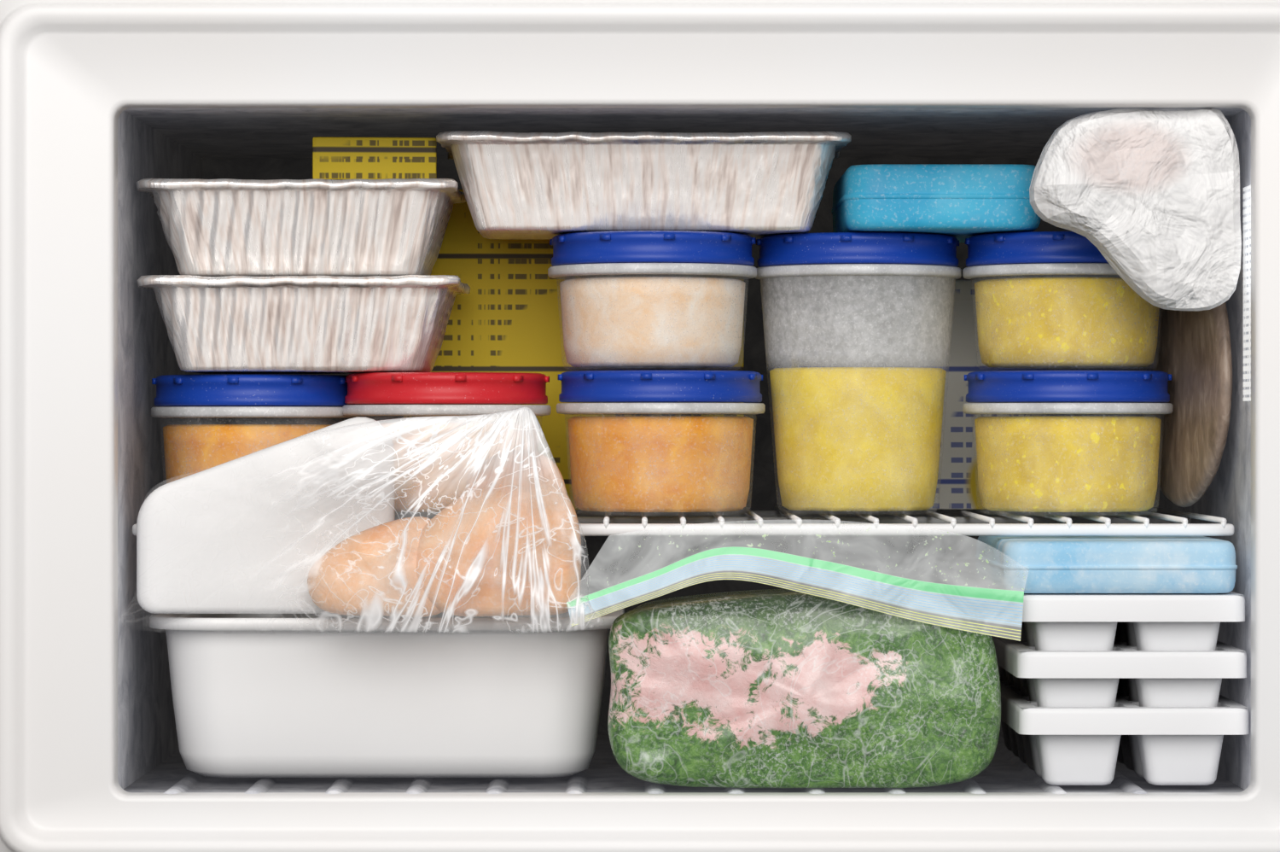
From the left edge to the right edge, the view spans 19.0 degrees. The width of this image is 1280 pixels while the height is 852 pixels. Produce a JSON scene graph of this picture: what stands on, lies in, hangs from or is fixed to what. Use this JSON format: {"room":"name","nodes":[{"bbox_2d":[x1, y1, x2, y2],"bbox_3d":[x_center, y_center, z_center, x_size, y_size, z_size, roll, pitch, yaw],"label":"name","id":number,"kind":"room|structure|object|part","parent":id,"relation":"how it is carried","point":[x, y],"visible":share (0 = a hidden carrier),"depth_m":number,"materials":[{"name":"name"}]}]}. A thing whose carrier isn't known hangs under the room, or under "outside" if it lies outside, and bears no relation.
{"room":"freezer interior","nodes":[
{"label":"freezer interior","id":0,"kind":"room"},
{"bbox_2d":[117,110,203,789],"bbox_3d":[-0.283,0.013,2.218,0.012,0.388,0.428,0,0,0],"label":"wall","id":1,"kind":"structure","parent":0,"point":[147,730],"depth_m":2.11,"materials":[{"name":"grey plastic"}]},
{"bbox_2d":[136,416,394,613],"bbox_3d":[-0.201,0.048,2.053,0.138,0.105,0.013,0,0,0],"label":"tray","id":2,"kind":"object","parent":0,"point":[230,537],"depth_m":2.05,"materials":[{"name":"white plastic"}]},
{"bbox_2d":[0,0,1279,851],"bbox_3d":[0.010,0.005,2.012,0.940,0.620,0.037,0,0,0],"label":"freezer","id":3,"kind":"object","parent":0,"point":[69,69],"visible":1,"depth_m":2.00,"materials":[{"name":"white plastic"}]},
{"bbox_2d":[203,158,1151,733],"bbox_3d":[0.023,0.013,2.426,0.600,0.388,0.012,0,0,0],"label":"wall","id":4,"kind":"structure","parent":0,"point":[604,557],"depth_m":2.42,"materials":[{"name":"grey plastic"}]},
{"bbox_2d":[132,504,1234,535],"bbox_3d":[0.023,0.054,2.239,0.596,0.010,0.347,0,0,0],"label":"wire shelf","id":5,"kind":"object","parent":4,"relation":"attached to","point":[978,522],"visible":0.59,"depth_m":2.07,"materials":[{"name":"white metal"}]},
{"bbox_2d":[151,374,358,482],"bbox_3d":[-0.216,0.011,2.152,0.116,0.078,0.116,0,0,0],"label":"food container","id":6,"kind":"object","parent":5,"relation":"on","point":[189,449],"visible":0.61,"depth_m":2.10,"materials":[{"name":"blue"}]},
{"bbox_3d":[-0.216,-0.020,2.152,0.114,0.017,0.115,0,0,0],"label":"lid","id":7,"kind":"part","parent":6,"relation":"part of","materials":[{"name":"blue plastic"}]},
{"bbox_2d":[137,274,470,373],"bbox_3d":[-0.186,-0.056,2.145,0.176,0.052,0.145,0,0,0],"label":"foil tray","id":8,"kind":"object","parent":6,"relation":"on","point":[229,324],"visible":0.99,"depth_m":2.09,"materials":[{"name":"metal"}]},
{"bbox_2d":[136,178,466,276],"bbox_3d":[-0.187,-0.108,2.146,0.175,0.052,0.145,0,0,0],"label":"foil tray","id":9,"kind":"object","parent":8,"relation":"on","point":[222,227],"visible":0.87,"depth_m":2.09,"materials":[{"name":"metal"}]},
{"bbox_2d":[312,136,436,180],"bbox_3d":[-0.150,-0.147,2.160,0.068,0.024,0.120,0,0,-4],"label":"food box","id":10,"kind":"object","parent":9,"relation":"on","point":[336,158],"visible":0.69,"depth_m":2.10,"materials":[{"name":"yellow cardboard"}]},
{"bbox_2d":[342,372,551,511],"bbox_3d":[-0.108,0.010,2.133,0.116,0.078,0.116,0,0,-17],"label":"food container","id":11,"kind":"object","parent":5,"relation":"on","point":[370,393],"visible":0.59,"depth_m":2.08,"materials":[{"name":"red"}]},
{"bbox_3d":[-0.108,-0.021,2.133,0.114,0.017,0.115,0,0,-17],"label":"lid","id":12,"kind":"part","parent":11,"relation":"part of","materials":[{"name":"red plastic"}]},
{"bbox_2d":[403,189,744,509],"bbox_3d":[-0.040,-0.045,2.272,0.200,0.188,0.050,0,0,-3],"label":"food box","id":13,"kind":"object","parent":5,"relation":"on","point":[509,320],"visible":0.06,"depth_m":2.25,"materials":[{"name":"yellow cardboard"}]},
{"bbox_2d":[556,370,765,511],"bbox_3d":[0.011,0.009,2.130,0.116,0.080,0.116,0,0,-34],"label":"food container","id":14,"kind":"object","parent":5,"relation":"on","point":[625,463],"visible":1,"depth_m":2.08,"materials":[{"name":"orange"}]},
{"bbox_2d":[547,230,756,367],"bbox_3d":[0.007,-0.068,2.129,0.116,0.075,0.116,0,0,38],"label":"food container","id":15,"kind":"object","parent":14,"relation":"on","point":[630,299],"visible":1,"depth_m":2.08,"materials":[{"name":"white plastic"}]},
{"bbox_2d":[436,130,851,239],"bbox_3d":[0.002,-0.133,2.145,0.226,0.053,0.145,0,0,0],"label":"foil tray","id":16,"kind":"object","parent":15,"relation":"on","point":[515,185],"visible":0.96,"depth_m":2.09,"materials":[{"name":"metal"}]},
{"bbox_3d":[0.007,-0.097,2.129,0.115,0.017,0.114,0,0,38],"label":"lid","id":17,"kind":"part","parent":15,"relation":"part of","materials":[{"name":"blue plastic"}]},
{"bbox_3d":[0.011,-0.022,2.130,0.114,0.017,0.115,0,0,-34],"label":"lid","id":18,"kind":"part","parent":14,"relation":"part of","materials":[{"name":"blue plastic"}]},
{"bbox_2d":[755,232,961,511],"bbox_3d":[0.122,-0.029,2.151,0.116,0.156,0.116,0,0,21],"label":"food container","id":19,"kind":"object","parent":5,"relation":"on","point":[847,439],"visible":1,"depth_m":2.11,"materials":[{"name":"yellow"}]},
{"bbox_3d":[0.122,-0.098,2.151,0.115,0.017,0.114,0,0,21],"label":"lid","id":20,"kind":"part","parent":19,"relation":"part of","materials":[{"name":"blue plastic"}]},
{"bbox_2d":[831,164,1041,242],"bbox_3d":[0.166,-0.125,2.160,0.109,0.036,0.161,0,0,0],"label":"pack","id":21,"kind":"object","parent":19,"relation":"on","point":[959,201],"visible":0.8,"depth_m":2.08,"materials":[{"name":"blue plastic"}]},
{"bbox_2d":[791,279,1046,509],"bbox_3d":[0.165,-0.018,2.272,0.150,0.135,0.046,0,0,3],"label":"food box","id":22,"kind":"object","parent":5,"relation":"on","point":[957,485],"visible":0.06,"depth_m":2.25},
{"bbox_2d":[962,370,1173,511],"bbox_3d":[0.238,0.009,2.133,0.116,0.080,0.116,0,0,4],"label":"food container","id":23,"kind":"object","parent":5,"relation":"on","point":[1033,463],"visible":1,"depth_m":2.09,"materials":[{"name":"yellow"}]},
{"bbox_2d":[962,231,1159,367],"bbox_3d":[0.238,-0.068,2.134,0.116,0.075,0.116,0,0,-13],"label":"food container","id":24,"kind":"object","parent":23,"relation":"on","point":[1044,299],"visible":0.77,"depth_m":2.09,"materials":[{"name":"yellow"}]},
{"bbox_3d":[0.238,-0.097,2.134,0.115,0.017,0.114,0,0,-13],"label":"lid","id":25,"kind":"part","parent":24,"relation":"part of","materials":[{"name":"blue plastic"}]},
{"bbox_2d":[1029,107,1241,310],"bbox_3d":[0.263,-0.114,2.071,0.112,0.107,0.138,0,0,0],"label":"parcel","id":26,"kind":"object","parent":24,"relation":"on","point":[1156,191],"visible":1,"depth_m":2.01,"materials":[{"name":"plastic"}]},
{"bbox_3d":[0.238,-0.022,2.133,0.115,0.017,0.114,0,0,4],"label":"lid","id":27,"kind":"part","parent":23,"relation":"part of","materials":[{"name":"blue plastic"}]},
{"bbox_2d":[1140,302,1232,506],"bbox_3d":[0.303,-0.029,2.133,0.010,0.149,0.152,0,0,-10],"label":"pack","id":28,"kind":"object","parent":5,"relation":"on","point":[1194,347],"visible":0.53,"depth_m":2.10},
{"bbox_2d":[123,107,1243,158],"bbox_3d":[0.023,-0.175,2.212,0.600,0.012,0.416,0,0,0],"label":"ceiling","id":29,"kind":"structure","parent":0,"point":[206,132],"depth_m":2.15,"materials":[{"name":"grey plastic"}]},
{"bbox_2d":[123,733,1244,793],"bbox_3d":[0.023,0.199,2.212,0.600,0.015,0.416,0,0,0],"label":"floor","id":30,"kind":"structure","parent":0,"point":[1006,771],"depth_m":2.07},
{"bbox_2d":[149,593,625,777],"bbox_3d":[-0.139,0.147,2.204,0.259,0.088,0.307,0,0,0],"label":"plastic tub","id":31,"kind":"object","parent":30,"relation":"on","point":[254,695],"visible":0.78,"depth_m":2.06,"materials":[{"name":"white plastic"}]},
{"bbox_2d":[136,406,604,633],"bbox_3d":[-0.146,0.050,2.030,0.255,0.120,0.058,0,0,0],"label":"bag","id":32,"kind":"object","parent":31,"relation":"on","point":[306,523],"visible":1,"depth_m":2.02,"materials":[{"name":"clear plastic"}]},
{"bbox_2d":[566,522,1025,787],"bbox_3d":[0.083,0.120,2.067,0.243,0.142,0.130,0,0,0],"label":"bag","id":33,"kind":"object","parent":30,"relation":"on","point":[865,678],"visible":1,"depth_m":2.01,"materials":[{"name":"plastic"}]},
{"bbox_2d":[999,675,1248,785],"bbox_3d":[0.262,0.170,2.150,0.122,0.042,0.262,0,0,0],"label":"tray","id":34,"kind":"object","parent":30,"relation":"on","point":[1062,745],"visible":0.74,"depth_m":2.03,"materials":[{"name":"white plastic"}]},
{"bbox_2d":[985,625,1246,706],"bbox_3d":[0.261,0.140,2.150,0.122,0.042,0.262,0,0,0],"label":"tray","id":35,"kind":"object","parent":34,"relation":"on","point":[1049,677],"visible":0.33,"depth_m":2.03,"materials":[{"name":"white plastic"}]},
{"bbox_2d":[973,576,1245,650],"bbox_3d":[0.260,0.111,2.150,0.122,0.042,0.262,0,0,0],"label":"tray","id":36,"kind":"object","parent":35,"relation":"on","point":[1050,621],"visible":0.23,"depth_m":2.03,"materials":[{"name":"white plastic"}]},
{"bbox_2d":[975,535,1237,593],"bbox_3d":[0.255,0.075,2.110,0.125,0.028,0.181,0,0,0],"label":"pack","id":37,"kind":"object","parent":36,"relation":"on","point":[1050,564],"visible":0.91,"depth_m":2.02,"materials":[{"name":"blue plastic"}]},
{"bbox_2d":[1151,110,1250,789],"bbox_3d":[0.330,0.013,2.218,0.012,0.388,0.428,0,0,0],"label":"wall","id":38,"kind":"structure","parent":0,"point":[1228,496],"depth_m":2.07,"materials":[{"name":"grey plastic"}]},
{"bbox_2d":[1243,185,1250,401],"bbox_3d":[0.323,-0.070,2.027,0.001,0.114,0.042,0,0,0],"label":"label sticker","id":39,"kind":"object","parent":38,"relation":"attached to","point":[1247,190],"visible":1,"depth_m":2.03,"materials":[{"name":"white paper"}]}
]}

